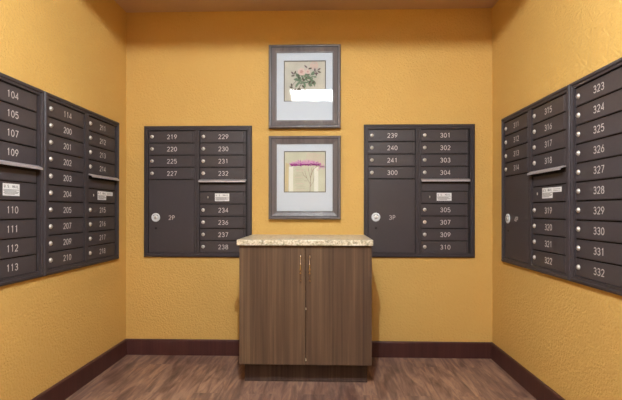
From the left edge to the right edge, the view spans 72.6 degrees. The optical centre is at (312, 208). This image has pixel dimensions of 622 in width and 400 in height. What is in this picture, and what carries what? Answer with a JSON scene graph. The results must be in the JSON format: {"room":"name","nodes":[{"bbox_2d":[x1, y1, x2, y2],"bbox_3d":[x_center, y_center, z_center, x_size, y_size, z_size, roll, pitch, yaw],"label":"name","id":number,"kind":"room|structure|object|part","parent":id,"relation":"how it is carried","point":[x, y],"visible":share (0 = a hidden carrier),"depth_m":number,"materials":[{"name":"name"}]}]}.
{"room":"apartment mail room","nodes":[
{"label":"apartment mail room","id":0,"kind":"room"},
{"bbox_2d":[0,0,126,399],"bbox_3d":[-1.508,-0.200,0.284,0.100,2.520,5.682,0,0,2],"label":"wall","id":1,"kind":"structure","parent":0,"point":[52,326],"depth_m":2.38,"materials":[{"name":"paint"}]},
{"bbox_2d":[0,72,43,286],"bbox_3d":[-1.397,-0.133,1.788,0.038,0.961,0.795,0,0,2],"label":"mailbox","id":2,"kind":"object","parent":1,"relation":"attached to","point":[21,103],"visible":1,"depth_m":2.03,"materials":[{"name":"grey metal"}]},
{"bbox_3d":[-1.407,-0.171,1.973,0.005,0.077,0.335,0,0,2],"label":"slot panel","id":3,"kind":"part","parent":2,"relation":"part of","materials":[{"name":"brown metal"}]},
{"bbox_3d":[-1.407,0.274,1.971,0.008,0.083,0.336,0,0,2],"label":"mailbox door","id":4,"kind":"part","parent":2,"relation":"part of","materials":[{"name":"brown metal"}]},
{"bbox_3d":[-1.407,0.184,1.972,0.008,0.083,0.336,0,0,2],"label":"mailbox door","id":5,"kind":"part","parent":2,"relation":"part of","materials":[{"name":"brown metal"}]},
{"bbox_3d":[-1.407,0.095,1.972,0.008,0.083,0.336,0,0,2],"label":"mailbox door","id":6,"kind":"part","parent":2,"relation":"part of","materials":[{"name":"brown metal"}]},
{"bbox_3d":[-1.406,0.005,1.972,0.008,0.083,0.336,0,0,2],"label":"mailbox door","id":7,"kind":"part","parent":2,"relation":"part of","materials":[{"name":"brown metal"}]},
{"bbox_3d":[-1.406,-0.264,1.973,0.008,0.083,0.336,0,0,2],"label":"mailbox door","id":8,"kind":"part","parent":2,"relation":"part of","materials":[{"name":"brown metal"}]},
{"bbox_3d":[-1.406,-0.353,1.973,0.008,0.083,0.336,0,0,2],"label":"mailbox door","id":9,"kind":"part","parent":2,"relation":"part of","materials":[{"name":"brown metal"}]},
{"bbox_3d":[-1.406,-0.443,1.974,0.008,0.083,0.336,0,0,2],"label":"mailbox door","id":10,"kind":"part","parent":2,"relation":"part of","materials":[{"name":"brown metal"}]},
{"bbox_3d":[-1.406,-0.085,1.972,0.008,0.083,0.336,0,0,2],"label":"mail panel door","id":11,"kind":"part","parent":2,"relation":"part of","materials":[{"name":"brown metal"}]},
{"bbox_3d":[-1.406,-0.533,1.974,0.008,0.083,0.336,0,0,2],"label":"mailbox door","id":12,"kind":"part","parent":2,"relation":"part of","materials":[{"name":"brown metal"}]},
{"bbox_2d":[0,160,42,169],"bbox_3d":[-1.391,-0.209,1.972,0.038,0.022,0.343,0,0,2],"label":"hood","id":13,"kind":"object","parent":2,"relation":"attached to","point":[4,164],"depth_m":2.01,"materials":[{"name":"metal"}]},
{"bbox_2d":[31,339,126,399],"bbox_3d":[-1.452,1.003,0.279,0.015,0.114,5.682,0,0,2],"label":"baseboard","id":14,"kind":"structure","parent":1,"relation":"attached to","point":[63,389],"depth_m":2.56,"materials":[{"name":"brown wood"}]},
{"bbox_2d":[43,91,119,275],"bbox_3d":[-1.374,-0.130,2.589,0.038,0.961,0.795,0,0,2],"label":"mailbox","id":15,"kind":"object","parent":1,"relation":"attached to","point":[81,145],"visible":1,"depth_m":2.51,"materials":[{"name":"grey metal"}]},
{"bbox_3d":[-1.395,0.275,2.393,0.008,0.083,0.336,0,0,2],"label":"mailbox door","id":16,"kind":"part","parent":15,"relation":"part of","materials":[{"name":"brown metal"}]},
{"bbox_3d":[-1.395,0.185,2.393,0.008,0.083,0.336,0,0,2],"label":"mailbox door","id":17,"kind":"part","parent":15,"relation":"part of","materials":[{"name":"brown metal"}]},
{"bbox_3d":[-1.395,0.096,2.393,0.008,0.083,0.336,0,0,2],"label":"mailbox door","id":18,"kind":"part","parent":15,"relation":"part of","materials":[{"name":"brown metal"}]},
{"bbox_3d":[-1.395,0.006,2.393,0.008,0.083,0.336,0,0,2],"label":"mailbox door","id":19,"kind":"part","parent":15,"relation":"part of","materials":[{"name":"brown metal"}]},
{"bbox_3d":[-1.395,-0.083,2.394,0.008,0.083,0.336,0,0,2],"label":"mailbox door","id":20,"kind":"part","parent":15,"relation":"part of","materials":[{"name":"brown metal"}]},
{"bbox_3d":[-1.394,-0.173,2.394,0.008,0.083,0.336,0,0,2],"label":"mailbox door","id":21,"kind":"part","parent":15,"relation":"part of","materials":[{"name":"brown metal"}]},
{"bbox_3d":[-1.394,-0.263,2.394,0.008,0.083,0.336,0,0,2],"label":"mailbox door","id":22,"kind":"part","parent":15,"relation":"part of","materials":[{"name":"brown metal"}]},
{"bbox_3d":[-1.394,-0.352,2.395,0.008,0.083,0.336,0,0,2],"label":"mailbox door","id":23,"kind":"part","parent":15,"relation":"part of","materials":[{"name":"brown metal"}]},
{"bbox_3d":[-1.394,-0.442,2.395,0.008,0.083,0.336,0,0,2],"label":"mailbox door","id":24,"kind":"part","parent":15,"relation":"part of","materials":[{"name":"brown metal"}]},
{"bbox_3d":[-1.394,-0.531,2.395,0.008,0.083,0.336,0,0,2],"label":"mailbox door","id":25,"kind":"part","parent":15,"relation":"part of","materials":[{"name":"brown metal"}]},
{"bbox_3d":[-1.384,0.276,2.772,0.008,0.083,0.336,0,0,2],"label":"mailbox door","id":26,"kind":"part","parent":15,"relation":"part of","materials":[{"name":"brown metal"}]},
{"bbox_3d":[-1.384,0.187,2.772,0.008,0.083,0.336,0,0,2],"label":"mailbox door","id":27,"kind":"part","parent":15,"relation":"part of","materials":[{"name":"brown metal"}]},
{"bbox_3d":[-1.384,0.097,2.773,0.008,0.083,0.336,0,0,2],"label":"mailbox door","id":28,"kind":"part","parent":15,"relation":"part of","materials":[{"name":"brown metal"}]},
{"bbox_3d":[-1.385,-0.169,2.773,0.005,0.077,0.335,0,0,2],"label":"slot panel","id":29,"kind":"part","parent":15,"relation":"part of","materials":[{"name":"brown metal"}]},
{"bbox_3d":[-1.384,0.007,2.773,0.008,0.083,0.336,0,0,2],"label":"mailbox door","id":30,"kind":"part","parent":15,"relation":"part of","materials":[{"name":"brown metal"}]},
{"bbox_3d":[-1.384,-0.261,2.774,0.008,0.083,0.336,0,0,2],"label":"mailbox door","id":31,"kind":"part","parent":15,"relation":"part of","materials":[{"name":"brown metal"}]},
{"bbox_3d":[-1.383,-0.351,2.774,0.008,0.083,0.336,0,0,2],"label":"mailbox door","id":32,"kind":"part","parent":15,"relation":"part of","materials":[{"name":"brown metal"}]},
{"bbox_3d":[-1.383,-0.441,2.774,0.008,0.083,0.336,0,0,2],"label":"mailbox door","id":33,"kind":"part","parent":15,"relation":"part of","materials":[{"name":"brown metal"}]},
{"bbox_3d":[-1.383,-0.530,2.775,0.008,0.083,0.336,0,0,2],"label":"mailbox door","id":34,"kind":"part","parent":15,"relation":"part of","materials":[{"name":"brown metal"}]},
{"bbox_3d":[-1.384,-0.082,2.773,0.008,0.083,0.336,0,0,2],"label":"mail panel door","id":35,"kind":"part","parent":15,"relation":"part of","materials":[{"name":"brown metal"}]},
{"bbox_2d":[89,174,119,180],"bbox_3d":[-1.369,-0.206,2.773,0.038,0.022,0.343,0,0,2],"label":"hood","id":36,"kind":"object","parent":15,"relation":"attached to","point":[92,177],"depth_m":2.78,"materials":[{"name":"metal"}]},
{"bbox_2d":[65,355,536,399],"bbox_3d":[-0.125,1.112,0.241,2.871,0.100,5.882,0,0,2],"label":"floor","id":37,"kind":"structure","parent":0,"point":[133,377],"depth_m":2.59,"materials":[{"name":"brown wood"}]},
{"bbox_2d":[239,245,371,381],"bbox_3d":[-0.039,0.644,2.782,0.799,0.851,0.570,0,0,2],"label":"base cabinet","id":38,"kind":"object","parent":37,"relation":"on","point":[305,312],"visible":0.98,"depth_m":2.54,"materials":[{"name":"brown wood"}]},
{"bbox_3d":[-0.246,0.579,2.556,0.397,0.714,0.020,0,0,2],"label":"door","id":39,"kind":"part","parent":38,"relation":"part of","materials":[{"name":"brown wood"}]},
{"bbox_3d":[-0.074,0.357,2.521,0.015,0.170,0.043,0,0,2],"label":"handle","id":40,"kind":"part","parent":38,"relation":"part of","materials":[{"name":"grey metal"}]},
{"bbox_2d":[237,234,372,245],"bbox_3d":[-0.042,0.202,2.802,0.815,0.033,0.562,0,0,2],"label":"countertop","id":41,"kind":"structure","parent":38,"relation":"on","point":[255,239],"depth_m":2.53,"materials":[{"name":"beige stone"}]},
{"bbox_3d":[-0.019,0.357,2.519,0.015,0.170,0.043,0,0,2],"label":"handle","id":42,"kind":"part","parent":38,"relation":"part of","materials":[{"name":"grey metal"}]},
{"bbox_3d":[0.154,0.579,2.545,0.397,0.714,0.020,0,0,2],"label":"door","id":43,"kind":"part","parent":38,"relation":"part of","materials":[{"name":"brown wood"}]},
{"bbox_2d":[114,0,498,12],"bbox_3d":[-0.122,-1.508,0.249,2.871,0.100,5.882,0,0,2],"label":"ceiling","id":44,"kind":"structure","parent":0,"point":[129,6],"depth_m":3.01,"materials":[{"name":"paint"}]},
{"bbox_2d":[126,8,491,341],"bbox_3d":[-0.042,-0.189,3.135,2.871,2.520,0.100,0,0,2],"label":"wall","id":45,"kind":"structure","parent":0,"point":[399,66],"depth_m":3.08,"materials":[{"name":"paint"}]},
{"bbox_2d":[144,126,251,256],"bbox_3d":[-0.843,-0.128,3.088,0.795,0.961,0.038,0,0,2],"label":"mailbox","id":46,"kind":"object","parent":45,"relation":"attached to","point":[198,179],"visible":0.98,"depth_m":3.10,"materials":[{"name":"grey metal"}]},
{"bbox_3d":[-1.038,0.054,3.107,0.336,0.531,0.008,0,0,2],"label":"parcel door","id":47,"kind":"part","parent":46,"relation":"part of","materials":[{"name":"brown metal"}]},
{"bbox_3d":[-1.038,-0.260,3.108,0.336,0.083,0.008,0,0,2],"label":"mailbox door","id":48,"kind":"part","parent":46,"relation":"part of","materials":[{"name":"brown metal"}]},
{"bbox_3d":[-1.038,-0.349,3.109,0.336,0.083,0.008,0,0,2],"label":"mailbox door","id":49,"kind":"part","parent":46,"relation":"part of","materials":[{"name":"brown metal"}]},
{"bbox_3d":[-1.038,-0.439,3.109,0.336,0.083,0.008,0,0,2],"label":"mailbox door","id":50,"kind":"part","parent":46,"relation":"part of","materials":[{"name":"brown metal"}]},
{"bbox_3d":[-1.038,-0.529,3.109,0.336,0.083,0.008,0,0,2],"label":"mailbox door","id":51,"kind":"part","parent":46,"relation":"part of","materials":[{"name":"brown metal"}]},
{"bbox_3d":[-0.659,0.278,3.096,0.336,0.083,0.008,0,0,2],"label":"mailbox door","id":52,"kind":"part","parent":46,"relation":"part of","materials":[{"name":"brown metal"}]},
{"bbox_2d":[198,179,245,181],"bbox_3d":[-0.659,-0.204,3.083,0.343,0.022,0.038,0,0,2],"label":"hood","id":53,"kind":"object","parent":46,"relation":"attached to","point":[199,180],"depth_m":3.07,"materials":[{"name":"metal"}]},
{"bbox_3d":[-0.659,-0.167,3.099,0.335,0.077,0.005,0,0,2],"label":"slot panel","id":54,"kind":"part","parent":46,"relation":"part of","materials":[{"name":"brown metal"}]},
{"bbox_3d":[-0.659,0.189,3.096,0.336,0.083,0.008,0,0,2],"label":"mailbox door","id":55,"kind":"part","parent":46,"relation":"part of","materials":[{"name":"brown metal"}]},
{"bbox_3d":[-0.659,0.099,3.097,0.336,0.083,0.008,0,0,2],"label":"mailbox door","id":56,"kind":"part","parent":46,"relation":"part of","materials":[{"name":"brown metal"}]},
{"bbox_3d":[-0.659,0.009,3.097,0.336,0.083,0.008,0,0,2],"label":"mailbox door","id":57,"kind":"part","parent":46,"relation":"part of","materials":[{"name":"brown metal"}]},
{"bbox_3d":[-0.659,-0.260,3.098,0.336,0.083,0.008,0,0,2],"label":"mailbox door","id":58,"kind":"part","parent":46,"relation":"part of","materials":[{"name":"brown metal"}]},
{"bbox_3d":[-0.659,-0.349,3.098,0.336,0.083,0.008,0,0,2],"label":"mailbox door","id":59,"kind":"part","parent":46,"relation":"part of","materials":[{"name":"brown metal"}]},
{"bbox_3d":[-0.659,-0.439,3.098,0.336,0.083,0.008,0,0,2],"label":"mailbox door","id":60,"kind":"part","parent":46,"relation":"part of","materials":[{"name":"brown metal"}]},
{"bbox_3d":[-0.658,-0.528,3.099,0.336,0.083,0.008,0,0,2],"label":"mailbox door","id":61,"kind":"part","parent":46,"relation":"part of","materials":[{"name":"brown metal"}]},
{"bbox_3d":[-0.659,-0.080,3.097,0.336,0.083,0.008,0,0,2],"label":"mail panel door","id":62,"kind":"part","parent":46,"relation":"part of","materials":[{"name":"brown metal"}]},
{"bbox_2d":[269,44,340,128],"bbox_3d":[-0.060,-0.885,3.066,0.521,0.605,0.042,0,0,2],"label":"framed print","id":63,"kind":"object","parent":45,"relation":"attached to","point":[304,79],"visible":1,"depth_m":3.06,"materials":[{"name":"grey wood"}]},
{"bbox_2d":[269,136,340,218],"bbox_3d":[-0.060,-0.226,3.064,0.521,0.603,0.042,0,0,2],"label":"framed print","id":64,"kind":"object","parent":45,"relation":"attached to","point":[304,171],"visible":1,"depth_m":3.06,"materials":[{"name":"white paper"}]},
{"bbox_2d":[127,339,491,358],"bbox_3d":[-0.045,1.014,3.074,2.671,0.114,0.015,0,0,2],"label":"baseboard","id":65,"kind":"structure","parent":45,"relation":"attached to","point":[194,347],"depth_m":3.05,"materials":[{"name":"brown wood"}]},
{"bbox_2d":[364,124,474,257],"bbox_3d":[0.766,-0.130,3.043,0.795,0.961,0.038,0,0,2],"label":"mailbox","id":66,"kind":"object","parent":45,"relation":"attached to","point":[419,179],"visible":0.99,"depth_m":3.05,"materials":[{"name":"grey metal"}]},
{"bbox_3d":[0.571,0.051,3.062,0.336,0.531,0.008,0,0,2],"label":"parcel door","id":67,"kind":"part","parent":66,"relation":"part of","materials":[{"name":"brown metal"}]},
{"bbox_3d":[0.571,-0.262,3.063,0.336,0.083,0.008,0,0,2],"label":"mailbox door","id":68,"kind":"part","parent":66,"relation":"part of","materials":[{"name":"brown metal"}]},
{"bbox_3d":[0.571,-0.352,3.064,0.336,0.083,0.008,0,0,2],"label":"mailbox door","id":69,"kind":"part","parent":66,"relation":"part of","materials":[{"name":"brown metal"}]},
{"bbox_3d":[0.571,-0.442,3.064,0.336,0.083,0.008,0,0,2],"label":"mailbox door","id":70,"kind":"part","parent":66,"relation":"part of","materials":[{"name":"brown metal"}]},
{"bbox_3d":[0.571,-0.531,3.064,0.336,0.083,0.008,0,0,2],"label":"mailbox door","id":71,"kind":"part","parent":66,"relation":"part of","materials":[{"name":"brown metal"}]},
{"bbox_3d":[0.950,-0.169,3.053,0.335,0.077,0.005,0,0,2],"label":"slot panel","id":72,"kind":"part","parent":66,"relation":"part of","materials":[{"name":"brown metal"}]},
{"bbox_3d":[0.950,0.276,3.051,0.336,0.083,0.008,0,0,2],"label":"mailbox door","id":73,"kind":"part","parent":66,"relation":"part of","materials":[{"name":"brown metal"}]},
{"bbox_3d":[0.950,0.186,3.051,0.336,0.083,0.008,0,0,2],"label":"mailbox door","id":74,"kind":"part","parent":66,"relation":"part of","materials":[{"name":"brown metal"}]},
{"bbox_3d":[0.950,0.096,3.051,0.336,0.083,0.008,0,0,2],"label":"mailbox door","id":75,"kind":"part","parent":66,"relation":"part of","materials":[{"name":"brown metal"}]},
{"bbox_3d":[0.950,0.007,3.052,0.336,0.083,0.008,0,0,2],"label":"mailbox door","id":76,"kind":"part","parent":66,"relation":"part of","materials":[{"name":"brown metal"}]},
{"bbox_3d":[0.950,-0.262,3.053,0.336,0.083,0.008,0,0,2],"label":"mailbox door","id":77,"kind":"part","parent":66,"relation":"part of","materials":[{"name":"brown metal"}]},
{"bbox_3d":[0.951,-0.352,3.053,0.336,0.083,0.008,0,0,2],"label":"mailbox door","id":78,"kind":"part","parent":66,"relation":"part of","materials":[{"name":"brown metal"}]},
{"bbox_3d":[0.951,-0.441,3.053,0.336,0.083,0.008,0,0,2],"label":"mailbox door","id":79,"kind":"part","parent":66,"relation":"part of","materials":[{"name":"brown metal"}]},
{"bbox_3d":[0.951,-0.531,3.054,0.336,0.083,0.008,0,0,2],"label":"mailbox door","id":80,"kind":"part","parent":66,"relation":"part of","materials":[{"name":"brown metal"}]},
{"bbox_3d":[0.950,-0.083,3.052,0.336,0.083,0.008,0,0,2],"label":"mail panel door","id":81,"kind":"part","parent":66,"relation":"part of","materials":[{"name":"brown metal"}]},
{"bbox_2d":[421,179,469,180],"bbox_3d":[0.950,-0.207,3.037,0.343,0.022,0.038,0,0,2],"label":"hood","id":82,"kind":"object","parent":66,"relation":"attached to","point":[421,179],"depth_m":3.02,"materials":[{"name":"metal"}]},
{"bbox_2d":[492,0,621,399],"bbox_3d":[1.262,-0.197,0.206,0.100,2.520,5.682,0,0,2],"label":"wall","id":83,"kind":"structure","parent":0,"point":[567,334],"depth_m":2.24,"materials":[{"name":"paint"}]},
{"bbox_2d":[491,342,564,399],"bbox_3d":[1.203,1.006,0.204,0.015,0.114,5.682,0,0,2],"label":"baseboard","id":84,"kind":"structure","parent":83,"relation":"attached to","point":[538,389],"depth_m":2.53,"materials":[{"name":"brown wood"}]},
{"bbox_2d":[501,84,569,280],"bbox_3d":[1.255,-0.128,2.455,0.038,0.961,0.795,0,0,2],"label":"mailbox","id":85,"kind":"object","parent":83,"relation":"attached to","point":[535,138],"visible":1,"depth_m":2.37,"materials":[{"name":"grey metal"}]},
{"bbox_3d":[1.275,0.055,2.650,0.008,0.531,0.336,0,0,2],"label":"parcel door","id":86,"kind":"part","parent":85,"relation":"part of","materials":[{"name":"brown metal"}]},
{"bbox_3d":[1.276,-0.259,2.651,0.008,0.083,0.336,0,0,2],"label":"mailbox door","id":87,"kind":"part","parent":85,"relation":"part of","materials":[{"name":"brown metal"}]},
{"bbox_3d":[1.276,-0.349,2.651,0.008,0.083,0.336,0,0,2],"label":"mailbox door","id":88,"kind":"part","parent":85,"relation":"part of","materials":[{"name":"brown metal"}]},
{"bbox_3d":[1.276,-0.438,2.651,0.008,0.083,0.336,0,0,2],"label":"mailbox door","id":89,"kind":"part","parent":85,"relation":"part of","materials":[{"name":"brown metal"}]},
{"bbox_3d":[1.276,-0.528,2.652,0.008,0.083,0.336,0,0,2],"label":"mailbox door","id":90,"kind":"part","parent":85,"relation":"part of","materials":[{"name":"brown metal"}]},
{"bbox_2d":[527,165,565,174],"bbox_3d":[1.250,-0.205,2.272,0.038,0.022,0.343,0,0,2],"label":"hood","id":91,"kind":"object","parent":85,"relation":"attached to","point":[547,169],"depth_m":2.25,"materials":[{"name":"metal"}]},
{"bbox_3d":[1.266,-0.168,2.271,0.005,0.077,0.335,0,0,2],"label":"slot panel","id":92,"kind":"part","parent":85,"relation":"part of","materials":[{"name":"brown metal"}]},
{"bbox_3d":[1.264,0.277,2.270,0.008,0.083,0.336,0,0,2],"label":"mailbox door","id":93,"kind":"part","parent":85,"relation":"part of","materials":[{"name":"brown metal"}]},
{"bbox_3d":[1.264,0.188,2.270,0.008,0.083,0.336,0,0,2],"label":"mailbox door","id":94,"kind":"part","parent":85,"relation":"part of","materials":[{"name":"brown metal"}]},
{"bbox_3d":[1.264,0.098,2.270,0.008,0.083,0.336,0,0,2],"label":"mailbox door","id":95,"kind":"part","parent":85,"relation":"part of","materials":[{"name":"brown metal"}]},
{"bbox_3d":[1.264,0.009,2.271,0.008,0.083,0.336,0,0,2],"label":"mailbox door","id":96,"kind":"part","parent":85,"relation":"part of","materials":[{"name":"brown metal"}]},
{"bbox_3d":[1.265,-0.260,2.271,0.008,0.083,0.336,0,0,2],"label":"mailbox door","id":97,"kind":"part","parent":85,"relation":"part of","materials":[{"name":"brown metal"}]},
{"bbox_3d":[1.265,-0.350,2.272,0.008,0.083,0.336,0,0,2],"label":"mailbox door","id":98,"kind":"part","parent":85,"relation":"part of","materials":[{"name":"brown metal"}]},
{"bbox_3d":[1.265,-0.440,2.272,0.008,0.083,0.336,0,0,2],"label":"mailbox door","id":99,"kind":"part","parent":85,"relation":"part of","materials":[{"name":"brown metal"}]},
{"bbox_3d":[1.265,-0.529,2.272,0.008,0.083,0.336,0,0,2],"label":"mailbox door","id":100,"kind":"part","parent":85,"relation":"part of","materials":[{"name":"brown metal"}]},
{"bbox_3d":[1.265,-0.081,2.271,0.008,0.083,0.336,0,0,2],"label":"mail panel door","id":101,"kind":"part","parent":85,"relation":"part of","materials":[{"name":"brown metal"}]},
{"bbox_2d":[570,57,621,295],"bbox_3d":[1.242,-0.130,1.657,0.021,0.961,0.795,0,0,2],"label":"mailbox","id":102,"kind":"object","parent":83,"relation":"attached to","point":[596,97],"visible":1,"depth_m":1.86,"materials":[{"name":"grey metal"}]},
{"bbox_3d":[1.252,0.276,1.851,0.008,0.083,0.336,0,0,2],"label":"mailbox door","id":103,"kind":"part","parent":102,"relation":"part of","materials":[{"name":"brown metal"}]},
{"bbox_3d":[1.253,0.186,1.851,0.008,0.083,0.336,0,0,2],"label":"mailbox door","id":104,"kind":"part","parent":102,"relation":"part of","materials":[{"name":"brown metal"}]},
{"bbox_3d":[1.253,0.097,1.852,0.008,0.083,0.336,0,0,2],"label":"mailbox door","id":105,"kind":"part","parent":102,"relation":"part of","materials":[{"name":"brown metal"}]},
{"bbox_3d":[1.253,0.007,1.852,0.008,0.083,0.336,0,0,2],"label":"mailbox door","id":106,"kind":"part","parent":102,"relation":"part of","materials":[{"name":"brown metal"}]},
{"bbox_3d":[1.253,-0.082,1.852,0.008,0.083,0.336,0,0,2],"label":"mailbox door","id":107,"kind":"part","parent":102,"relation":"part of","materials":[{"name":"brown metal"}]},
{"bbox_3d":[1.253,-0.172,1.853,0.008,0.083,0.336,0,0,2],"label":"mailbox door","id":108,"kind":"part","parent":102,"relation":"part of","materials":[{"name":"brown metal"}]},
{"bbox_3d":[1.253,-0.262,1.853,0.008,0.083,0.336,0,0,2],"label":"mailbox door","id":109,"kind":"part","parent":102,"relation":"part of","materials":[{"name":"brown metal"}]},
{"bbox_3d":[1.253,-0.351,1.853,0.008,0.083,0.336,0,0,2],"label":"mailbox door","id":110,"kind":"part","parent":102,"relation":"part of","materials":[{"name":"brown metal"}]},
{"bbox_3d":[1.253,-0.441,1.854,0.008,0.083,0.336,0,0,2],"label":"mailbox door","id":111,"kind":"part","parent":102,"relation":"part of","materials":[{"name":"brown metal"}]},
{"bbox_3d":[1.253,-0.530,1.854,0.008,0.083,0.336,0,0,2],"label":"mailbox door","id":112,"kind":"part","parent":102,"relation":"part of","materials":[{"name":"brown metal"}]}
]}

